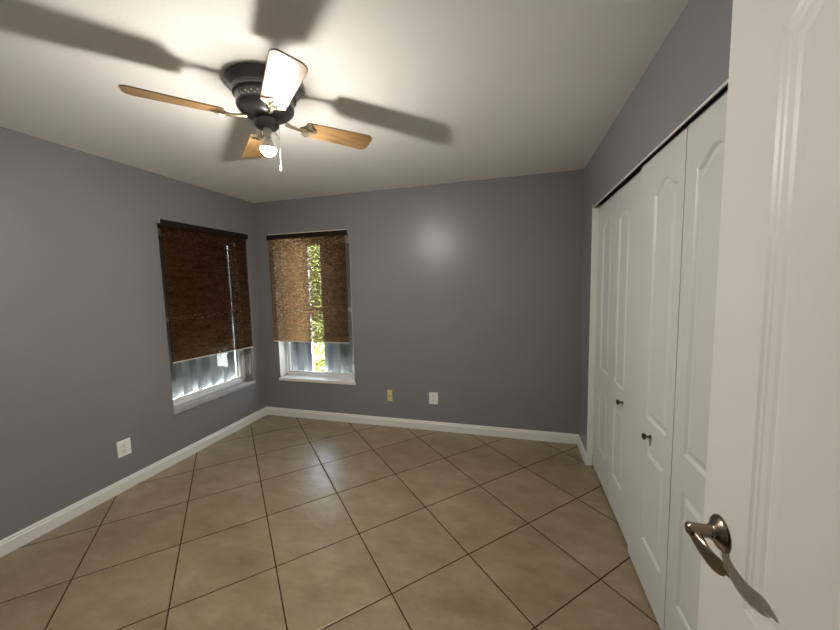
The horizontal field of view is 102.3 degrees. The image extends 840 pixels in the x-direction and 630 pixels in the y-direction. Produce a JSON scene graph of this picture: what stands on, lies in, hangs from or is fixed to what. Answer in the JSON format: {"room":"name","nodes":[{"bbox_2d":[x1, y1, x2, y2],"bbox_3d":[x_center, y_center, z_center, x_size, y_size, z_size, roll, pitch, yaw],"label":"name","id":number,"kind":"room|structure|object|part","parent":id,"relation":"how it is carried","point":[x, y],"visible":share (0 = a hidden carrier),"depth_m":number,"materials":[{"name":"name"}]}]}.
{"room":"empty bedroom","nodes":[
{"label":"empty bedroom","id":0,"kind":"room"},
{"bbox_2d":[0,126,266,539],"bbox_3d":[-2.337,0.100,2.489,0.200,2.440,3.406,0,5,15],"label":"wall","id":1,"kind":"structure","parent":0,"point":[85,365],"depth_m":2.31,"materials":[{"name":"grey paint"}]},
{"bbox_2d":[116,437,131,457],"bbox_3d":[-2.218,0.996,2.538,0.008,0.122,0.092,0,5,15],"label":"wall outlet","id":2,"kind":"object","parent":1,"relation":"attached to","point":[124,446],"visible":1,"depth_m":2.53,"materials":[{"name":"white plastic"}]},
{"bbox_2d":[0,407,266,557],"bbox_3d":[-2.235,1.278,2.471,0.013,0.092,3.206,0,5,15],"label":"baseboard","id":3,"kind":"structure","parent":1,"relation":"attached to","point":[30,533],"depth_m":2.45,"materials":[{"name":"white paint"}]},
{"bbox_2d":[158,236,236,398],"bbox_3d":[-2.279,-0.070,3.235,0.084,1.700,1.100,0,5,15],"label":"shutter panel","id":4,"kind":"object","parent":1,"relation":"attached to","point":[194,375],"visible":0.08,"depth_m":3.36,"materials":[{"name":"grey metal"}]},
{"bbox_2d":[157,226,255,414],"bbox_3d":[-2.087,0.018,3.311,0.188,1.597,0.954,0,5,15],"label":"window","id":5,"kind":"structure","parent":1,"relation":"in","point":[245,367],"depth_m":3.46,"materials":[{"name":"white wood"}]},
{"bbox_2d":[154,218,252,363],"bbox_3d":[-1.989,-0.204,3.248,0.064,1.246,0.946,0,5,15],"label":"blind","id":6,"kind":"object","parent":5,"relation":"attached to","point":[206,291],"visible":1,"depth_m":3.15,"materials":[{"name":"brown wood"}]},
{"bbox_3d":[-2.126,0.368,3.355,0.022,0.766,0.874,0,5,15],"label":"sash","id":7,"kind":"part","parent":5,"relation":"part of","materials":[{"name":"white plastic"}]},
{"bbox_3d":[-2.070,0.796,3.381,0.188,0.034,0.954,0,5,15],"label":"sill","id":8,"kind":"part","parent":5,"relation":"part of","materials":[{"name":"white paint"}]},
{"bbox_2d":[227,245,238,376],"bbox_3d":[-2.078,-0.140,3.959,0.084,1.700,0.392,0,5,15],"label":"shutter panel","id":9,"kind":"object","parent":1,"relation":"attached to","point":[236,360],"visible":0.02,"depth_m":3.83,"materials":[{"name":"grey metal"}]},
{"bbox_2d":[0,415,660,629],"bbox_3d":[-0.481,1.450,1.325,4.406,0.120,4.906,0,5,15],"label":"floor","id":10,"kind":"structure","parent":0,"point":[279,522],"depth_m":1.97,"materials":[{"name":"tile"}]},
{"bbox_2d":[0,0,688,202],"bbox_3d":[-0.455,-1.110,0.981,4.686,0.160,5.136,0,5,15],"label":"ceiling","id":11,"kind":"structure","parent":0,"point":[444,91],"depth_m":1.56,"materials":[{"name":"paint"}]},
{"bbox_2d":[118,48,371,170],"bbox_3d":[-0.726,-0.890,1.605,0.809,0.380,0.809,0,5,12],"label":"ceiling fan","id":12,"kind":"object","parent":11,"relation":"hanging from","point":[267,95],"visible":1,"depth_m":1.48,"materials":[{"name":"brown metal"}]},
{"bbox_3d":[-1.024,-0.896,1.414,0.350,0.033,0.130,-5,6,-32],"label":"blade","id":13,"kind":"part","parent":12,"relation":"part of","materials":[{"name":"brown wood"}]},
{"bbox_3d":[-0.916,-0.942,1.899,0.130,0.033,0.350,-5,6,-32],"label":"blade","id":14,"kind":"part","parent":12,"relation":"part of","materials":[{"name":"brown wood"}]},
{"bbox_2d":[260,127,275,156],"bbox_3d":[-0.724,-0.823,1.611,0.070,0.127,0.070,0,5,15],"label":"bulb","id":15,"kind":"object","parent":12,"relation":"attached to","point":[267,147],"depth_m":1.59,"materials":[{"name":"white glass"}]},
{"bbox_3d":[-0.536,-0.897,1.306,0.130,0.033,0.350,-5,6,-32],"label":"blade","id":16,"kind":"part","parent":12,"relation":"part of","materials":[{"name":"brown wood"}]},
{"bbox_3d":[-0.429,-0.943,1.791,0.350,0.033,0.130,-5,6,-32],"label":"blade","id":17,"kind":"part","parent":12,"relation":"part of","materials":[{"name":"brown wood"}]},
{"bbox_2d":[253,169,583,433],"bbox_3d":[0.212,-0.043,3.440,4.206,2.440,0.200,0,5,15],"label":"wall","id":18,"kind":"structure","parent":0,"point":[467,293],"depth_m":3.29,"materials":[{"name":"grey paint"}]},
{"bbox_2d":[287,248,314,370],"bbox_3d":[-1.444,-0.137,4.052,0.315,1.750,0.110,0,5,15],"label":"shutter panel","id":19,"kind":"object","parent":18,"relation":"attached to","point":[302,353],"visible":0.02,"depth_m":4.11,"materials":[{"name":"grey metal"}]},
{"bbox_2d":[273,235,355,384],"bbox_3d":[-1.155,-0.046,3.796,0.964,1.597,0.188,0,5,15],"label":"window","id":20,"kind":"structure","parent":18,"relation":"in","point":[287,374],"depth_m":3.89,"materials":[{"name":"white wood"}]},
{"bbox_2d":[266,229,348,343],"bbox_3d":[-1.208,-0.295,3.674,0.973,1.195,0.058,0,5,15],"label":"blind","id":21,"kind":"object","parent":20,"relation":"attached to","point":[331,268],"visible":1,"depth_m":3.65,"materials":[{"name":"brown wood"}]},
{"bbox_3d":[-1.138,0.732,3.866,0.964,0.034,0.188,0,5,15],"label":"sill","id":22,"kind":"part","parent":20,"relation":"part of","materials":[{"name":"white paint"}]},
{"bbox_3d":[-1.134,0.299,3.873,0.884,0.766,0.022,0,5,15],"label":"sash","id":23,"kind":"part","parent":20,"relation":"part of","materials":[{"name":"white plastic"}]},
{"bbox_2d":[320,243,353,372],"bbox_3d":[-0.823,-0.135,3.880,0.635,1.750,0.110,0,5,15],"label":"shutter panel","id":24,"kind":"object","parent":18,"relation":"attached to","point":[339,357],"visible":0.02,"depth_m":3.95,"materials":[{"name":"grey metal"}]},
{"bbox_2d":[387,390,391,400],"bbox_3d":[-0.319,0.849,3.564,0.056,0.120,0.010,0,5,15],"label":"cable jack","id":25,"kind":"object","parent":18,"relation":"attached to","point":[389,392],"visible":1,"depth_m":3.56,"materials":[{"name":"beige plastic"}]},
{"bbox_2d":[267,407,577,443],"bbox_3d":[-0.182,1.135,3.553,3.393,0.092,0.013,0,5,15],"label":"baseboard","id":26,"kind":"structure","parent":18,"relation":"attached to","point":[547,436],"depth_m":3.46,"materials":[{"name":"white paint"}]},
{"bbox_2d":[429,392,437,403],"bbox_3d":[0.137,0.847,3.438,0.093,0.122,0.008,0,5,15],"label":"wall outlet","id":27,"kind":"object","parent":18,"relation":"attached to","point":[433,397],"visible":1,"depth_m":3.44,"materials":[{"name":"white plastic"}]},
{"bbox_2d":[579,0,732,464],"bbox_3d":[0.861,0.189,0.727,0.120,2.440,4.706,0,5,15],"label":"wall","id":28,"kind":"structure","parent":0,"point":[692,62],"depth_m":1.41,"materials":[{"name":"grey paint"}]},
{"bbox_2d":[577,434,591,465],"bbox_3d":[1.041,1.288,1.565,0.051,0.092,3.206,0,5,15],"label":"baseboard","id":29,"kind":"structure","parent":28,"relation":"attached to","point":[587,459],"depth_m":2.81,"materials":[{"name":"white paint"}]},
{"bbox_2d":[587,205,600,454],"bbox_3d":[1.143,0.280,1.751,0.122,2.061,1.876,0,5,15],"label":"trim","id":30,"kind":"structure","parent":28,"relation":"attached to","point":[595,211],"depth_m":2.64,"materials":[{"name":"white paint"}]},
{"bbox_2d":[592,171,640,543],"bbox_3d":[1.247,0.238,2.201,0.068,2.024,0.924,0,5,15],"label":"door","id":31,"kind":"structure","parent":28,"relation":"in","point":[618,226],"depth_m":2.11,"materials":[{"name":"white paint"}]},
{"bbox_2d":[593,80,727,207],"bbox_3d":[1.066,-0.727,1.675,0.006,0.008,1.875,0,5,15],"label":"trim","id":32,"kind":"structure","parent":28,"relation":"attached to","point":[724,84],"depth_m":1.25,"materials":[{"name":"white paint"}]},
{"bbox_2d":[628,90,727,629],"bbox_3d":[0.986,0.324,1.313,0.068,2.024,0.924,0,5,15],"label":"door","id":33,"kind":"structure","parent":28,"relation":"in","point":[681,189],"depth_m":1.30,"materials":[{"name":"white paint"}]},
{"bbox_3d":[1.033,0.555,1.545,0.036,0.031,0.031,0,5,15],"label":"knob","id":34,"kind":"part","parent":33,"relation":"part of","materials":[{"name":"grey metal"}]},
{"bbox_3d":[-1.171,0.269,0.345,3.593,2.440,0.120,0,5,15],"label":"wall","id":35,"kind":"structure","parent":0,"visible":0},
{"bbox_2d":[685,0,839,629],"bbox_3d":[0.503,0.421,0.365,0.093,2.035,0.771,0,5,15],"label":"door","id":36,"kind":"structure","parent":35,"relation":"in","point":[767,540],"depth_m":0.54,"materials":[{"name":"white paint"}]},
{"bbox_3d":[0.544,0.451,0.636,0.028,0.047,0.134,0,5,15],"label":"lever","id":37,"kind":"part","parent":36,"relation":"part of","materials":[{"name":"silver metal"}]},
{"bbox_3d":[0.578,0.435,0.681,0.046,0.068,0.068,0,5,15],"label":"lever handle","id":38,"kind":"part","parent":36,"relation":"part of","materials":[{"name":"silver metal"}]},
{"label":"outside","id":39,"kind":"structure","parent":0,"visible":0},
{"bbox_3d":[-2.938,1.050,7.434,24.000,0.080,22.000,0,5,15],"label":"ground","id":40,"kind":"structure","parent":39,"visible":0},
{"bbox_2d":[313,329,325,371],"bbox_3d":[-1.809,0.614,6.094,1.605,1.047,1.594,0,5,15],"label":"bush","id":41,"kind":"object","parent":40,"relation":"on","point":[319,352],"visible":0.12,"depth_m":5.54,"materials":[{"name":"green plant"}]}
]}

